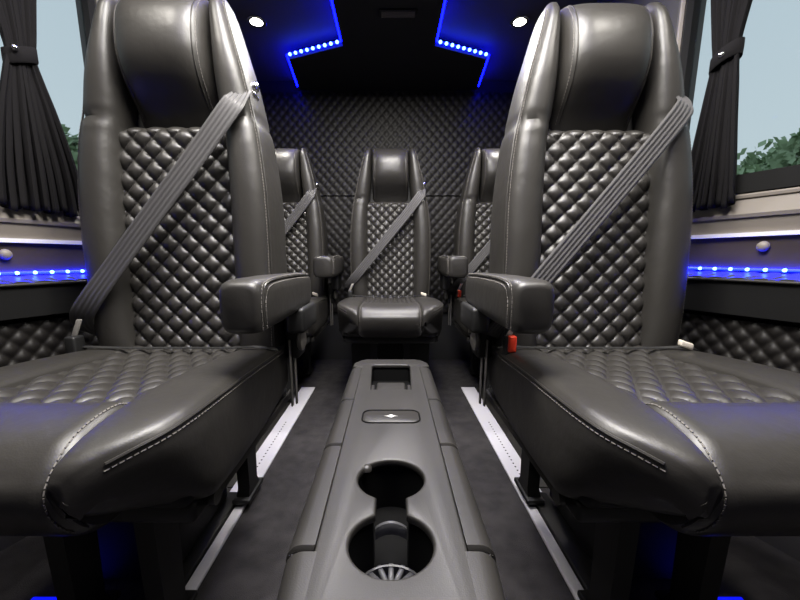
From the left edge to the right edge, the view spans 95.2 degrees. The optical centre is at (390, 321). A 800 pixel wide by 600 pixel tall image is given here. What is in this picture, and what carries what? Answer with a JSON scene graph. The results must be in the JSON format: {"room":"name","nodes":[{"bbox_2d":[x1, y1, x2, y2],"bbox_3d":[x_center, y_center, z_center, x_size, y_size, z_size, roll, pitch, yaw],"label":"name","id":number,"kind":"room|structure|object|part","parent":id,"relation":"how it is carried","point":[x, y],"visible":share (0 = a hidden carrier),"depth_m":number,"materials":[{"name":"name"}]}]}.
{"room":"vehicle interior","nodes":[
{"label":"vehicle interior","id":0,"kind":"room"},
{"bbox_2d":[0,0,95,551],"bbox_3d":[-0.896,-0.323,0.480,0.189,1.800,3.662,1,10,4],"label":"wall","id":1,"kind":"structure","parent":0,"point":[5,541],"depth_m":0.90,"materials":[{"name":"grey plastic"}]},
{"bbox_2d":[0,249,12,259],"bbox_3d":[-0.845,-0.148,0.801,0.013,0.024,0.024,4,11,20],"label":"button","id":2,"kind":"object","parent":1,"relation":"attached to","point":[5,254],"visible":1,"depth_m":0.80,"materials":[{"name":"grey"}]},
{"bbox_2d":[0,206,79,226],"bbox_3d":[-0.838,-0.243,0.814,0.035,0.044,0.532,4,11,20],"label":"trim","id":3,"kind":"structure","parent":1,"relation":"attached to","point":[6,215],"depth_m":0.84,"materials":[{"name":"grey"}]},
{"bbox_2d":[0,222,81,240],"bbox_3d":[-0.840,-0.205,0.822,0.029,0.035,0.532,4,11,20],"label":"trim","id":4,"kind":"structure","parent":1,"relation":"attached to","point":[7,229],"depth_m":0.85,"materials":[{"name":"grey"}]},
{"bbox_2d":[0,238,81,244],"bbox_3d":[-0.841,-0.184,0.826,0.027,0.009,0.532,4,11,20],"label":"trim","id":5,"kind":"structure","parent":1,"relation":"attached to","point":[9,240],"depth_m":0.85,"materials":[{"name":"white plastic"}]},
{"bbox_2d":[0,242,85,275],"bbox_3d":[-0.847,-0.144,0.835,0.015,0.073,0.532,4,11,20],"label":"trim","id":6,"kind":"structure","parent":1,"relation":"attached to","point":[26,256],"depth_m":0.87,"materials":[{"name":"grey plastic"}]},
{"bbox_2d":[0,270,98,366],"bbox_3d":[-0.820,0.019,0.854,0.073,0.275,0.532,4,11,20],"label":"panel","id":7,"kind":"object","parent":1,"relation":"attached to","point":[27,295],"depth_m":0.83,"materials":[{"name":"black leather"}]},
{"bbox_3d":[-0.834,-0.113,0.835,0.011,0.008,0.511,4,11,20],"label":"led strip","id":8,"kind":"part","parent":7,"relation":"part of","materials":[{"name":"blue plastic"}]},
{"bbox_2d":[80,0,97,47],"bbox_3d":[-0.855,-0.638,0.752,0.032,0.726,0.503,4,11,20],"label":"pillar","id":9,"kind":"structure","parent":1,"relation":"in","point":[87,6],"depth_m":0.94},
{"bbox_2d":[0,0,79,216],"bbox_3d":[-0.796,-0.611,0.783,0.050,0.738,0.174,3,11,18],"label":"curtain","id":10,"kind":"object","parent":9,"relation":"hanging from","point":[38,170],"visible":0.98,"depth_m":0.80,"materials":[{"name":"black fabric"}]},
{"bbox_2d":[257,81,516,358],"bbox_3d":[0.000,-0.642,2.288,1.760,1.800,0.050,0,10,0],"label":"wall","id":11,"kind":"structure","parent":0,"point":[329,344],"depth_m":2.39,"materials":[{"name":"black fabric"}]},
{"bbox_2d":[260,92,513,311],"bbox_3d":[0.000,-0.701,2.243,1.600,1.292,0.019,0,10,0],"label":"wall panel","id":12,"kind":"object","parent":11,"relation":"attached to","point":[444,130],"visible":0.4,"depth_m":2.17,"materials":[{"name":"black leather"}]},
{"bbox_2d":[0,359,799,599],"bbox_3d":[0.000,0.575,0.655,2.100,0.030,3.790,0,10,0],"label":"floor","id":13,"kind":"structure","parent":0,"point":[250,565],"depth_m":0.88,"materials":[{"name":"grey carpet"}]},
{"bbox_2d":[31,596,56,599],"bbox_3d":[-0.640,0.543,0.705,0.120,0.015,0.024,0,10,0],"label":"lamp","id":14,"kind":"object","parent":13,"relation":"on","point":[34,597],"visible":0.45,"depth_m":0.71,"materials":[{"name":"blue plastic"}]},
{"bbox_2d":[0,0,315,599],"bbox_3d":[-0.455,-0.067,0.666,0.531,1.198,0.677,0,10,0],"label":"seat","id":15,"kind":"object","parent":13,"relation":"on","point":[120,453],"visible":1,"depth_m":0.74,"materials":[{"name":"black leather"}]},
{"bbox_3d":[-0.549,0.404,0.635,0.048,0.280,0.110,0,10,0],"label":"leg","id":16,"kind":"part","parent":15,"relation":"part of","materials":[{"name":"black plastic"}]},
{"bbox_3d":[-0.474,0.098,0.672,0.260,0.041,0.410,0,10,0],"label":"cushion panel","id":17,"kind":"part","parent":15,"relation":"part of","materials":[{"name":"grey leather"}]},
{"bbox_3d":[-0.399,0.404,0.635,0.048,0.280,0.110,0,10,0],"label":"leg","id":18,"kind":"part","parent":15,"relation":"part of","materials":[{"name":"black plastic"}]},
{"bbox_3d":[-0.474,-0.171,0.848,0.252,0.523,0.093,0,10,0],"label":"backrest panel","id":19,"kind":"part","parent":15,"relation":"part of","materials":[{"name":"grey leather"}]},
{"bbox_3d":[-0.399,0.340,0.999,0.048,0.280,0.110,0,10,0],"label":"leg","id":20,"kind":"part","parent":15,"relation":"part of","materials":[{"name":"black plastic"}]},
{"bbox_3d":[-0.268,0.227,0.762,0.010,0.026,0.448,0,10,0],"label":"rail","id":21,"kind":"part","parent":15,"relation":"part of","materials":[{"name":"grey plastic"}]},
{"bbox_3d":[-0.231,-0.052,0.736,0.070,0.088,0.373,0,10,0],"label":"armrest","id":22,"kind":"part","parent":15,"relation":"part of","materials":[{"name":"grey leather"}]},
{"bbox_2d":[183,387,314,589],"bbox_3d":[-0.450,0.473,1.099,0.115,0.016,1.600,0,10,0],"label":"track","id":23,"kind":"object","parent":13,"relation":"on","point":[197,563],"visible":0.73,"depth_m":0.95,"materials":[{"name":"white metal"}]},
{"bbox_3d":[-0.427,0.417,1.444,0.070,0.006,0.900,0,10,0],"label":"track plate","id":24,"kind":"part","parent":23,"relation":"part of","materials":[{"name":"white metal"}]},
{"bbox_2d":[275,147,343,399],"bbox_3d":[-0.526,-0.257,1.744,0.552,1.198,0.681,0,10,0],"label":"seat","id":25,"kind":"object","parent":23,"relation":"on","point":[304,215],"visible":0.38,"depth_m":1.85,"materials":[{"name":"black leather"}]},
{"bbox_3d":[-0.480,0.214,1.713,0.048,0.280,0.110,0,10,0],"label":"leg","id":26,"kind":"part","parent":25,"relation":"part of","materials":[{"name":"black plastic"}]},
{"bbox_3d":[-0.555,-0.361,1.926,0.252,0.523,0.093,0,10,0],"label":"backrest panel","id":27,"kind":"part","parent":25,"relation":"part of","materials":[{"name":"grey leather"}]},
{"bbox_3d":[-0.480,0.150,2.078,0.048,0.280,0.110,0,10,0],"label":"leg","id":28,"kind":"part","parent":25,"relation":"part of","materials":[{"name":"black plastic"}]},
{"bbox_3d":[-0.349,0.037,1.840,0.010,0.026,0.448,0,10,0],"label":"rail","id":29,"kind":"part","parent":25,"relation":"part of","materials":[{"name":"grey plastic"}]},
{"bbox_3d":[-0.300,-0.275,1.793,0.094,0.100,0.403,0,10,0],"label":"armrest","id":30,"kind":"part","parent":25,"relation":"part of","materials":[{"name":"grey leather"}]},
{"bbox_2d":[337,147,442,368],"bbox_3d":[-0.010,-0.257,1.743,0.486,1.198,0.692,0,10,0],"label":"seat","id":31,"kind":"object","parent":13,"relation":"on","point":[388,311],"visible":1,"depth_m":1.84,"materials":[{"name":"black leather"}]},
{"bbox_3d":[-0.078,0.214,1.713,0.048,0.280,0.110,0,10,0],"label":"leg","id":32,"kind":"part","parent":31,"relation":"part of","materials":[{"name":"black metal"}]},
{"bbox_3d":[-0.003,-0.092,1.751,0.260,0.041,0.410,0,10,0],"label":"cushion panel","id":33,"kind":"part","parent":31,"relation":"part of","materials":[{"name":"grey leather"}]},
{"bbox_3d":[-0.003,-0.361,1.926,0.252,0.523,0.093,0,10,0],"label":"backrest panel","id":34,"kind":"part","parent":31,"relation":"part of","materials":[{"name":"grey leather"}]},
{"bbox_3d":[0.072,0.214,1.713,0.048,0.280,0.110,0,10,0],"label":"leg","id":35,"kind":"part","parent":31,"relation":"part of","materials":[{"name":"black metal"}]},
{"bbox_2d":[277,359,504,599],"bbox_3d":[0.000,0.368,0.687,0.236,0.367,0.896,0,10,0],"label":"console","id":36,"kind":"object","parent":13,"relation":"on","point":[391,511],"visible":1,"depth_m":0.46,"materials":[{"name":"black plastic"}]},
{"bbox_3d":[-0.097,0.248,0.496,0.032,0.059,0.214,0,10,0],"label":"lid","id":37,"kind":"part","parent":36,"relation":"part of","materials":[{"name":"grey plastic"}]},
{"bbox_3d":[-0.097,0.212,0.699,0.032,0.059,0.190,0,10,0],"label":"lid","id":38,"kind":"part","parent":36,"relation":"part of","materials":[{"name":"grey plastic"}]},
{"bbox_3d":[-0.097,0.175,0.911,0.032,0.059,0.233,0,10,0],"label":"lid","id":39,"kind":"part","parent":36,"relation":"part of","materials":[{"name":"grey plastic"}]},
{"bbox_2d":[371,368,410,388],"bbox_3d":[0.000,0.165,0.949,0.113,0.046,0.205,0,10,0],"label":"tray","id":40,"kind":"object","parent":36,"relation":"on","point":[381,378],"depth_m":1.05,"materials":[{"name":"grey plastic"}]},
{"bbox_2d":[363,411,418,421],"bbox_3d":[0.000,0.183,0.700,0.104,0.005,0.051,0,10,0],"label":"panel","id":41,"kind":"object","parent":36,"relation":"attached to","point":[368,416],"depth_m":0.70,"materials":[{"name":"grey plastic"}]},
{"bbox_2d":[365,563,416,579],"bbox_3d":[0.000,0.310,0.407,0.088,0.012,0.092,0,10,0],"label":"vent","id":42,"kind":"object","parent":36,"relation":"on","point":[384,571],"depth_m":0.44,"materials":[{"name":"plastic"}]},
{"bbox_3d":[0.097,0.175,0.911,0.032,0.059,0.233,0,10,0],"label":"lid","id":43,"kind":"part","parent":36,"relation":"part of","materials":[{"name":"grey plastic"}]},
{"bbox_3d":[0.097,0.212,0.699,0.032,0.059,0.190,0,10,0],"label":"lid","id":44,"kind":"part","parent":36,"relation":"part of","materials":[{"name":"grey plastic"}]},
{"bbox_3d":[0.097,0.248,0.496,0.032,0.059,0.214,0,10,0],"label":"lid","id":45,"kind":"part","parent":36,"relation":"part of","materials":[{"name":"grey plastic"}]},
{"bbox_2d":[461,387,591,599],"bbox_3d":[0.419,0.473,1.099,0.115,0.016,1.600,0,10,0],"label":"track","id":46,"kind":"object","parent":13,"relation":"on","point":[572,561],"visible":0.76,"depth_m":0.94,"materials":[{"name":"white metal"}]},
{"bbox_2d":[438,147,499,391],"bbox_3d":[0.515,-0.257,1.744,0.532,1.198,0.677,0,10,0],"label":"seat","id":47,"kind":"object","parent":46,"relation":"on","point":[471,254],"visible":0.28,"depth_m":1.85,"materials":[{"name":"black leather"}]},
{"bbox_3d":[0.297,-0.275,1.793,0.094,0.100,0.403,0,10,0],"label":"armrest","id":48,"kind":"part","parent":47,"relation":"part of","materials":[{"name":"grey leather"}]},
{"bbox_3d":[0.346,0.037,1.840,0.010,0.026,0.448,0,10,0],"label":"rail","id":49,"kind":"part","parent":47,"relation":"part of","materials":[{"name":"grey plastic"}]},
{"bbox_3d":[0.477,0.150,2.078,0.048,0.280,0.110,0,10,0],"label":"leg","id":50,"kind":"part","parent":47,"relation":"part of","materials":[{"name":"black metal"}]},
{"bbox_3d":[0.552,-0.361,1.926,0.252,0.523,0.093,0,10,0],"label":"backrest panel","id":51,"kind":"part","parent":47,"relation":"part of","materials":[{"name":"grey leather"}]},
{"bbox_3d":[0.477,0.214,1.713,0.048,0.280,0.110,0,10,0],"label":"leg","id":52,"kind":"part","parent":47,"relation":"part of","materials":[{"name":"black plastic"}]},
{"bbox_3d":[0.397,0.417,1.444,0.070,0.006,0.900,0,10,0],"label":"track plate","id":53,"kind":"part","parent":46,"relation":"part of","materials":[{"name":"white metal"}]},
{"bbox_2d":[460,2,799,599],"bbox_3d":[0.433,-0.069,0.678,0.527,1.198,0.721,0,10,0],"label":"seat","id":54,"kind":"object","parent":46,"relation":"on","point":[655,452],"visible":1,"depth_m":0.75,"materials":[{"name":"black leather"}]},
{"bbox_3d":[0.218,-0.052,0.736,0.070,0.088,0.373,0,10,0],"label":"armrest","id":55,"kind":"part","parent":54,"relation":"part of","materials":[{"name":"grey leather"}]},
{"bbox_3d":[0.255,0.227,0.762,0.010,0.026,0.448,0,10,0],"label":"rail","id":56,"kind":"part","parent":54,"relation":"part of","materials":[{"name":"black metal"}]},
{"bbox_3d":[0.386,0.340,0.999,0.048,0.280,0.110,0,10,0],"label":"leg","id":57,"kind":"part","parent":54,"relation":"part of","materials":[{"name":"black plastic"}]},
{"bbox_3d":[0.461,-0.173,0.857,0.252,0.523,0.112,0,10,0],"label":"backrest panel","id":58,"kind":"part","parent":54,"relation":"part of","materials":[{"name":"grey leather"}]},
{"bbox_3d":[0.386,0.404,0.635,0.048,0.280,0.110,0,10,0],"label":"leg","id":59,"kind":"part","parent":54,"relation":"part of","materials":[{"name":"black plastic"}]},
{"bbox_3d":[0.461,0.098,0.672,0.260,0.041,0.410,0,10,0],"label":"cushion panel","id":60,"kind":"part","parent":54,"relation":"part of","materials":[{"name":"grey leather"}]},
{"bbox_3d":[0.536,0.404,0.635,0.048,0.280,0.110,0,10,0],"label":"leg","id":61,"kind":"part","parent":54,"relation":"part of","materials":[{"name":"black plastic"}]},
{"bbox_2d":[718,596,742,599],"bbox_3d":[0.625,0.543,0.705,0.120,0.015,0.024,0,10,0],"label":"lamp","id":62,"kind":"object","parent":13,"relation":"on","point":[719,597],"visible":0.45,"depth_m":0.71,"materials":[{"name":"blue plastic"}]},
{"bbox_2d":[208,0,597,80],"bbox_3d":[0.000,-1.105,0.333,2.100,0.030,3.740,0,10,0],"label":"ceiling","id":63,"kind":"structure","parent":0,"point":[291,26],"depth_m":1.64,"materials":[{"name":"grey"}]},
{"bbox_2d":[246,15,265,27],"bbox_3d":[-0.585,-1.306,1.587,0.082,0.008,0.082,0,10,0],"label":"recessed light","id":64,"kind":"object","parent":63,"relation":"in","point":[256,21],"visible":1,"depth_m":1.58,"materials":[{"name":"silver metal"}]},
{"bbox_2d":[286,0,489,89],"bbox_3d":[-0.015,-1.059,0.335,1.061,0.060,3.628,0,10,0],"label":"ceiling panel","id":65,"kind":"object","parent":63,"relation":"attached to","point":[374,52],"depth_m":1.76,"materials":[{"name":"black"}]},
{"bbox_3d":[-0.255,-1.104,0.682,0.274,0.014,2.917,-1,10,-6],"label":"led strip","id":66,"kind":"part","parent":65,"relation":"part of","materials":[{"name":"blue plastic"}]},
{"bbox_2d":[379,9,416,17],"bbox_3d":[0.028,-1.218,1.440,0.150,0.011,0.040,0,10,0],"label":"ceiling vent","id":67,"kind":"object","parent":65,"relation":"attached to","point":[383,13],"visible":1,"depth_m":1.44,"materials":[{"name":"black plastic"}]},
{"bbox_3d":[0.233,-1.104,0.681,0.265,0.014,2.915,1,10,6],"label":"led strip","id":68,"kind":"part","parent":65,"relation":"part of","materials":[{"name":"blue plastic"}]},
{"bbox_2d":[510,15,529,27],"bbox_3d":[0.560,-1.306,1.587,0.082,0.008,0.082,0,10,0],"label":"recessed light","id":69,"kind":"object","parent":63,"relation":"in","point":[519,21],"visible":1,"depth_m":1.58,"materials":[{"name":"silver metal"}]},
{"bbox_2d":[596,0,799,561],"bbox_3d":[0.896,-0.323,0.480,0.189,1.800,3.662,-1,10,-4],"label":"wall","id":70,"kind":"structure","parent":0,"point":[789,545],"depth_m":0.95,"materials":[{"name":"grey plastic"}]},
{"bbox_2d":[676,0,799,199],"bbox_3d":[0.855,-0.638,0.752,0.032,0.726,0.503,-4,11,-20],"label":"window","id":71,"kind":"structure","parent":70,"relation":"in","point":[789,176],"depth_m":0.86,"materials":[{"name":"black rubber"}]},
{"bbox_2d":[691,0,752,211],"bbox_3d":[0.775,-0.629,0.841,0.051,0.724,0.164,-4,11,-20],"label":"curtain","id":72,"kind":"object","parent":71,"relation":"hanging from","point":[715,144],"visible":0.96,"depth_m":0.85,"materials":[{"name":"black fabric"}]},
{"bbox_2d":[677,267,799,372],"bbox_3d":[0.820,0.016,0.853,0.073,0.282,0.532,-4,11,-20],"label":"panel","id":73,"kind":"object","parent":70,"relation":"attached to","point":[773,295],"depth_m":0.83,"materials":[{"name":"black leather"}]},
{"bbox_3d":[0.834,-0.120,0.834,0.011,0.008,0.511,-4,11,-20],"label":"led strip","id":74,"kind":"part","parent":73,"relation":"part of","materials":[{"name":"blue plastic"}]},
{"bbox_2d":[688,234,799,268],"bbox_3d":[0.847,-0.158,0.832,0.015,0.073,0.532,-4,11,-20],"label":"trim","id":75,"kind":"structure","parent":70,"relation":"attached to","point":[783,252],"depth_m":0.86,"materials":[{"name":"grey plastic"}]},
{"bbox_2d":[691,213,799,234],"bbox_3d":[0.840,-0.220,0.819,0.029,0.035,0.532,-4,11,-20],"label":"trim","id":76,"kind":"structure","parent":70,"relation":"attached to","point":[783,222],"depth_m":0.84,"materials":[{"name":"grey"}]},
{"bbox_2d":[691,230,799,238],"bbox_3d":[0.841,-0.198,0.823,0.027,0.009,0.532,-4,11,-20],"label":"trim","id":77,"kind":"structure","parent":70,"relation":"attached to","point":[787,232],"depth_m":0.84,"materials":[{"name":"white plastic"}]},
{"bbox_2d":[692,193,799,221],"bbox_3d":[0.838,-0.258,0.811,0.035,0.044,0.532,-4,11,-20],"label":"trim","id":78,"kind":"structure","parent":70,"relation":"attached to","point":[786,203],"depth_m":0.83,"materials":[{"name":"grey"}]},
{"bbox_2d":[756,241,769,251],"bbox_3d":[0.836,-0.170,0.822,0.013,0.024,0.024,-4,11,-20],"label":"button","id":79,"kind":"object","parent":70,"relation":"attached to","point":[762,246],"visible":1,"depth_m":0.82,"materials":[{"name":"grey"}]},
{"label":"outside","id":80,"kind":"structure","parent":0,"visible":0},
{"bbox_3d":[0.000,-0.802,12.551,80.000,0.050,55.000,0,10,0],"label":"ground","id":81,"kind":"structure","parent":80,"visible":0},
{"bbox_2d":[61,124,78,167],"bbox_3d":[-9.908,-3.355,11.586,2.085,5.324,2.150,0,10,0],"label":"tree","id":82,"kind":"object","parent":81,"relation":"on","point":[73,140],"visible":0.03,"depth_m":11.00,"materials":[{"name":"green plant"}]},
{"bbox_2d":[737,148,768,174],"bbox_3d":[10.894,-3.064,11.622,1.791,4.740,1.914,0,10,0],"label":"tree","id":83,"kind":"object","parent":81,"relation":"on","point":[752,162],"visible":0.02,"depth_m":11.11,"materials":[{"name":"green plant"}]},
{"bbox_2d":[754,136,787,169],"bbox_3d":[14.914,-4.330,14.887,2.700,6.097,2.863,0,10,0],"label":"tree","id":84,"kind":"object","parent":81,"relation":"on","point":[766,158],"visible":0.02,"depth_m":14.22,"materials":[{"name":"green plant"}]},
{"bbox_2d":[767,128,799,168],"bbox_3d":[13.079,-3.413,11.519,2.166,5.461,2.212,0,10,0],"label":"tree","id":85,"kind":"object","parent":81,"relation":"on","point":[789,155],"visible":0.12,"depth_m":11.41,"materials":[{"name":"green plant"}]}
]}

